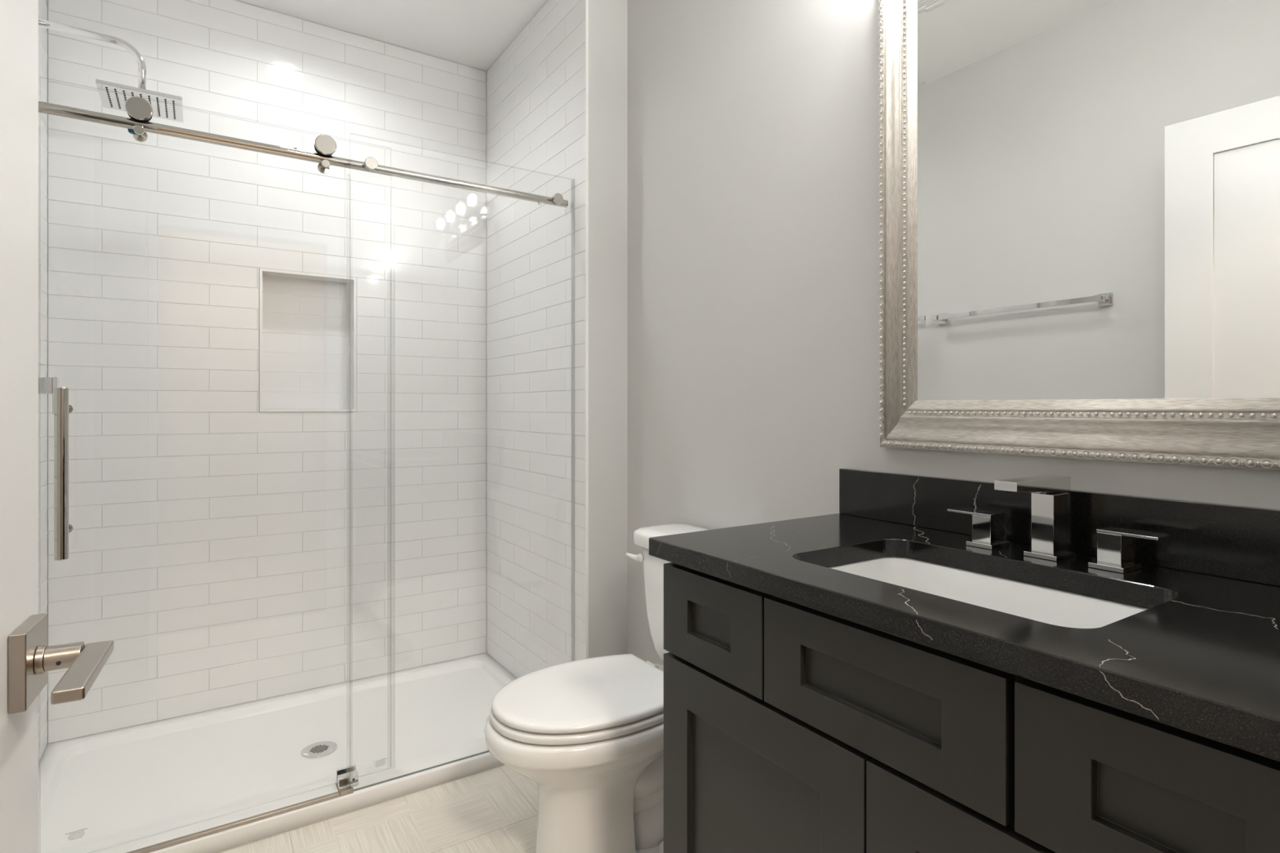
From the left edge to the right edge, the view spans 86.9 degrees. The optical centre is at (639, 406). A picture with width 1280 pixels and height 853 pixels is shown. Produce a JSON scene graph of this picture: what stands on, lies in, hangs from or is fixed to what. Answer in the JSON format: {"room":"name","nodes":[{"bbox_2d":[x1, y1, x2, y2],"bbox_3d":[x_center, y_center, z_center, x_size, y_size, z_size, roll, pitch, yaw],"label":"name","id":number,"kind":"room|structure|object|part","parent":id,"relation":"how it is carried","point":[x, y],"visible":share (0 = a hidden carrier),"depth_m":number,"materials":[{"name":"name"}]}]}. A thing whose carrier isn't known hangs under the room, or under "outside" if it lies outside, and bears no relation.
{"room":"bathroom","nodes":[
{"label":"bathroom","id":0,"kind":"room"},
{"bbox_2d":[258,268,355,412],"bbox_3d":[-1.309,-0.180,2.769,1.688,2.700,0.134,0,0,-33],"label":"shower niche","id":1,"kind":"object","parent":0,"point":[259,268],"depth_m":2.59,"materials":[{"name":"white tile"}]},
{"bbox_2d":[259,267,356,412],"bbox_3d":[-1.336,-0.255,2.716,0.347,0.550,0.106,0,0,-33],"label":"shower niche","id":2,"kind":"object","parent":1,"relation":"attached to","point":[308,321],"visible":1,"depth_m":2.75,"materials":[{"name":"white tile"}]},
{"bbox_2d":[38,0,585,764],"bbox_3d":[-1.078,-0.179,2.273,1.530,2.699,0.949,0,0,-33],"label":"wall","id":3,"kind":"structure","parent":0,"point":[47,270],"depth_m":2.59,"materials":[{"name":"white tile"}]},
{"bbox_2d":[38,18,183,122],"bbox_3d":[-1.601,-1.034,2.030,0.376,0.207,0.192,0,0,-33],"label":"shower head","id":4,"kind":"object","parent":3,"relation":"attached to","point":[113,95],"visible":0.67,"depth_m":2.04},
{"bbox_3d":[-1.639,-1.037,2.005,0.281,0.161,0.021,0,0,-33],"label":"shower arm","id":5,"kind":"part","parent":4,"relation":"part of","materials":[{"name":"silver metal"}]},
{"bbox_3d":[-1.530,-0.938,2.077,0.206,0.011,0.192,0,0,-33],"label":"spray plate","id":6,"kind":"part","parent":4,"relation":"part of","materials":[{"name":"silver metal"}]},
{"bbox_2d":[38,101,568,207],"bbox_3d":[-0.879,-0.715,1.955,1.502,0.037,0.062,0,0,-33],"label":"rail","id":7,"kind":"object","parent":3,"relation":"attached to","point":[370,164],"visible":1,"depth_m":1.89,"materials":[{"name":"silver metal"}]},
{"bbox_2d":[53,96,336,840],"bbox_3d":[-1.092,0.157,1.829,0.838,1.908,0.104,0,0,-33],"label":"sliding shower door","id":8,"kind":"structure","parent":7,"relation":"hanging from","point":[137,108],"depth_m":1.59,"materials":[{"name":"silver glass"}]},
{"bbox_3d":[-1.371,0.158,1.600,0.027,0.407,0.027,0,0,-33],"label":"pull handle","id":9,"kind":"part","parent":8,"relation":"part of","materials":[{"name":"silver metal"}]},
{"bbox_2d":[219,764,537,852],"bbox_3d":[-0.523,1.200,1.570,1.888,0.060,3.000,0,0,-33],"label":"floor","id":10,"kind":"structure","parent":0,"point":[495,810],"depth_m":1.89,"materials":[{"name":"tile"}]},
{"bbox_2d":[38,653,516,852],"bbox_3d":[-1.098,1.140,2.301,1.519,0.060,0.876,0,0,-33],"label":"shower tray","id":11,"kind":"object","parent":10,"relation":"on","point":[134,788],"depth_m":2.17,"materials":[{"name":"white plastic"}]},
{"bbox_3d":[-1.181,1.115,1.737,0.756,0.010,0.014,0,0,-33],"label":"threshold strip","id":12,"kind":"part","parent":11,"relation":"part of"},
{"bbox_2d":[335,764,358,796],"bbox_3d":[-0.861,1.099,1.990,0.056,0.041,0.084,0,0,-33],"label":"guide","id":13,"kind":"object","parent":11,"relation":"on","point":[347,777],"visible":1,"depth_m":1.99,"materials":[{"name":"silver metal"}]},
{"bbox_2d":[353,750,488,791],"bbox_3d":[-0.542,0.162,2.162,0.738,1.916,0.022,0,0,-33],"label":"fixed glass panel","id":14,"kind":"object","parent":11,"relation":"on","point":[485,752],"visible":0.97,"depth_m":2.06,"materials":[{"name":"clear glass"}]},
{"bbox_2d":[484,524,709,852],"bbox_3d":[-0.067,0.764,1.768,0.685,0.811,0.396,0,0,-33],"label":"toilet","id":15,"kind":"object","parent":10,"relation":"on","point":[588,733],"visible":0.66,"depth_m":1.63,"materials":[{"name":"white ceramic"}]},
{"bbox_3d":[-0.107,0.967,1.742,0.589,0.406,0.396,0,0,-33],"label":"bowl","id":16,"kind":"part","parent":15,"relation":"part of","materials":[{"name":"white ceramic"}]},
{"bbox_3d":[-0.141,0.750,1.720,0.481,0.019,0.388,0,0,-33],"label":"seat","id":17,"kind":"part","parent":15,"relation":"part of","materials":[{"name":"white plastic"}]},
{"bbox_3d":[-0.140,0.726,1.720,0.473,0.018,0.385,0,0,-33],"label":"lid","id":18,"kind":"part","parent":15,"relation":"part of","materials":[{"name":"white plastic"}]},
{"bbox_3d":[-0.014,0.443,1.987,0.057,0.027,0.024,0,0,43],"label":"flush lever","id":19,"kind":"part","parent":15,"relation":"part of","materials":[{"name":"white plastic"}]},
{"bbox_3d":[0.150,0.569,1.910,0.166,0.322,0.338,0,0,-33],"label":"tank","id":20,"kind":"part","parent":15,"relation":"part of","materials":[{"name":"white ceramic"}]},
{"bbox_3d":[0.143,0.383,1.906,0.181,0.048,0.383,0,0,-33],"label":"tank lid","id":21,"kind":"part","parent":15,"relation":"part of","materials":[{"name":"white ceramic"}]},
{"bbox_2d":[663,562,1279,852],"bbox_3d":[0.523,0.726,1.022,0.536,0.888,0.930,0,0,-33],"label":"vanity cabinet","id":22,"kind":"object","parent":10,"relation":"on","point":[789,726],"visible":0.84,"depth_m":0.85,"materials":[{"name":"black wood"}]},
{"bbox_3d":[0.124,0.373,1.159,0.020,0.160,0.264,0,0,-33],"label":"drawer","id":23,"kind":"part","parent":22,"relation":"part of","materials":[{"name":"grey paint"}]},
{"bbox_3d":[0.176,0.755,1.080,0.020,0.586,0.455,0,0,-33],"label":"door","id":24,"kind":"part","parent":22,"relation":"part of","materials":[{"name":"grey paint"}]},
{"bbox_3d":[0.301,0.373,0.890,0.020,0.160,0.372,0,0,-33],"label":"drawer","id":25,"kind":"part","parent":22,"relation":"part of","materials":[{"name":"grey paint"}]},
{"bbox_3d":[0.428,0.755,0.696,0.020,0.586,0.456,0,0,-33],"label":"door","id":26,"kind":"part","parent":22,"relation":"part of","materials":[{"name":"grey paint"}]},
{"bbox_2d":[648,513,1279,761],"bbox_3d":[0.509,0.265,1.031,0.551,0.034,0.960,0,0,-33],"label":"countertop","id":27,"kind":"structure","parent":22,"relation":"on","point":[1202,659],"depth_m":0.82,"materials":[{"name":"black stone"}]},
{"bbox_2d":[827,556,1147,628],"bbox_3d":[0.486,0.360,1.012,0.348,0.155,0.512,0,0,-33],"label":"undermount sink","id":28,"kind":"object","parent":27,"relation":"in","point":[1053,606],"visible":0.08,"depth_m":1.11,"materials":[{"name":"white ceramic"}]},
{"bbox_2d":[946,474,1170,573],"bbox_3d":[0.634,0.182,1.096,0.170,0.132,0.328,0,0,-33],"label":"faucet","id":29,"kind":"object","parent":27,"relation":"on","point":[1049,502],"visible":1,"depth_m":1.10,"materials":[{"name":"silver metal"}]},
{"bbox_3d":[0.610,0.191,1.227,0.047,0.004,0.082,0,0,-33],"label":"lever","id":30,"kind":"part","parent":29,"relation":"part of","materials":[{"name":"silver metal"}]},
{"bbox_3d":[0.623,0.216,1.207,0.046,0.047,0.034,0,0,-33],"label":"handle","id":31,"kind":"part","parent":29,"relation":"part of","materials":[{"name":"silver metal"}]},
{"bbox_3d":[0.623,0.244,1.207,0.063,0.008,0.047,0,0,-33],"label":"plate","id":32,"kind":"part","parent":29,"relation":"part of","materials":[{"name":"silver metal"}]},
{"bbox_3d":[0.636,0.129,1.092,0.170,0.027,0.035,0,0,-33],"label":"spout arm","id":33,"kind":"part","parent":29,"relation":"part of","materials":[{"name":"silver metal"}]},
{"bbox_3d":[0.679,0.191,1.120,0.048,0.098,0.035,0,0,-33],"label":"spout","id":34,"kind":"part","parent":29,"relation":"part of","materials":[{"name":"silver metal"}]},
{"bbox_3d":[0.679,0.244,1.121,0.063,0.008,0.052,0,0,-33],"label":"plate","id":35,"kind":"part","parent":29,"relation":"part of","materials":[{"name":"silver metal"}]},
{"bbox_3d":[0.732,0.244,1.041,0.063,0.008,0.048,0,0,-33],"label":"plate","id":36,"kind":"part","parent":29,"relation":"part of","materials":[{"name":"silver metal"}]},
{"bbox_3d":[0.733,0.216,1.040,0.046,0.047,0.033,0,0,-33],"label":"handle","id":37,"kind":"part","parent":29,"relation":"part of","materials":[{"name":"silver metal"}]},
{"bbox_3d":[0.745,0.191,1.021,0.047,0.004,0.080,0,0,-33],"label":"lever","id":38,"kind":"part","parent":29,"relation":"part of","materials":[{"name":"silver metal"}]},
{"bbox_3d":[0.481,0.373,0.616,0.020,0.160,0.265,0,0,-33],"label":"drawer","id":39,"kind":"part","parent":22,"relation":"part of","materials":[{"name":"grey paint"}]},
{"bbox_2d":[236,0,547,71],"bbox_3d":[-0.523,-1.570,1.570,1.888,0.080,3.000,0,0,-33],"label":"ceiling","id":40,"kind":"structure","parent":0,"point":[474,33],"depth_m":2.67,"materials":[{"name":"white paint"}]},
{"bbox_2d":[588,0,627,658],"bbox_3d":[-0.371,-0.180,2.734,0.158,2.700,0.953,0,0,-33],"label":"wall","id":41,"kind":"structure","parent":0,"point":[607,19],"depth_m":2.33,"materials":[{"name":"grey paint"}]},
{"bbox_2d":[486,0,585,678],"bbox_3d":[-0.439,-0.179,2.685,0.009,2.694,0.935,0,0,-33],"label":"tiled wall","id":42,"kind":"structure","parent":41,"relation":"attached to","point":[538,404],"depth_m":2.63,"materials":[{"name":"white tile"}]},
{"bbox_2d":[627,0,1279,664],"bbox_3d":[0.224,-0.180,2.061,0.100,2.700,3.000,0,0,-33],"label":"wall","id":43,"kind":"structure","parent":0,"point":[753,133],"depth_m":1.82,"materials":[{"name":"grey paint"}]},
{"bbox_2d":[839,468,1279,586],"bbox_3d":[0.733,0.196,1.175,0.020,0.104,0.956,0,0,-33],"label":"backsplash","id":44,"kind":"structure","parent":43,"relation":"attached to","point":[1242,543],"depth_m":1.11,"materials":[{"name":"black stone"}]},
{"bbox_2d":[878,0,1279,471],"bbox_3d":[0.735,-0.430,1.152,0.042,1.036,0.776,0,0,-33],"label":"wall mirror","id":45,"kind":"object","parent":43,"relation":"attached to","point":[1079,241],"visible":1,"depth_m":1.12,"materials":[{"name":"silver wood"}]},
{"bbox_3d":[0.736,0.038,1.152,0.040,0.101,0.776,0,0,-33],"label":"frame rail","id":46,"kind":"part","parent":45,"relation":"part of","materials":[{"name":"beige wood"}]},
{"bbox_3d":[-1.271,-0.180,1.080,0.100,2.700,3.000,0,0,-33],"label":"wall","id":47,"kind":"structure","parent":0,"visible":0},
{"bbox_2d":[38,0,47,763],"bbox_3d":[-1.712,-0.179,1.850,0.005,2.694,0.935,0,0,-33],"label":"tiled wall","id":48,"kind":"structure","parent":47,"relation":"attached to","point":[42,4],"depth_m":2.17,"materials":[{"name":"white tile"}]},
{"bbox_2d":[38,377,59,413],"bbox_3d":[-1.669,-0.060,1.871,0.087,0.160,0.160,0,0,-33],"label":"shower valve","id":49,"kind":"object","parent":48,"relation":"attached to","point":[46,385],"visible":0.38,"depth_m":1.87,"materials":[{"name":"silver metal"}]},
{"bbox_3d":[-1.639,-0.032,1.895,0.010,0.103,0.043,0,0,-33],"label":"valve lever","id":50,"kind":"part","parent":49,"relation":"part of","materials":[{"name":"silver metal"}]},
{"bbox_2d":[585,0,588,658],"bbox_3d":[-0.816,-0.180,1.874,1.530,2.700,0.006,0,0,-33],"label":"trim","id":51,"kind":"structure","parent":47,"relation":"attached to","point":[586,1],"depth_m":2.29,"materials":[{"name":"white tile"}]},
{"bbox_3d":[0.331,-0.180,0.268,1.688,2.700,0.115,0,0,-33],"label":"wall","id":52,"kind":"structure","parent":0,"visible":0},
{"bbox_2d":[0,0,113,852],"bbox_3d":[-0.396,0.128,0.344,0.102,2.060,0.772,0,0,-29],"label":"door","id":53,"kind":"structure","parent":52,"relation":"in","point":[26,657],"depth_m":0.61,"materials":[{"name":"white paint"}]},
{"bbox_3d":[-0.563,0.234,0.622,0.012,0.069,0.069,0,0,-29],"label":"handle","id":54,"kind":"part","parent":53,"relation":"part of","materials":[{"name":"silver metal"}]},
{"bbox_3d":[-0.495,0.234,0.603,0.022,0.011,0.129,0,0,-29],"label":"lever","id":55,"kind":"part","parent":53,"relation":"part of","materials":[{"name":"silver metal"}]}
]}

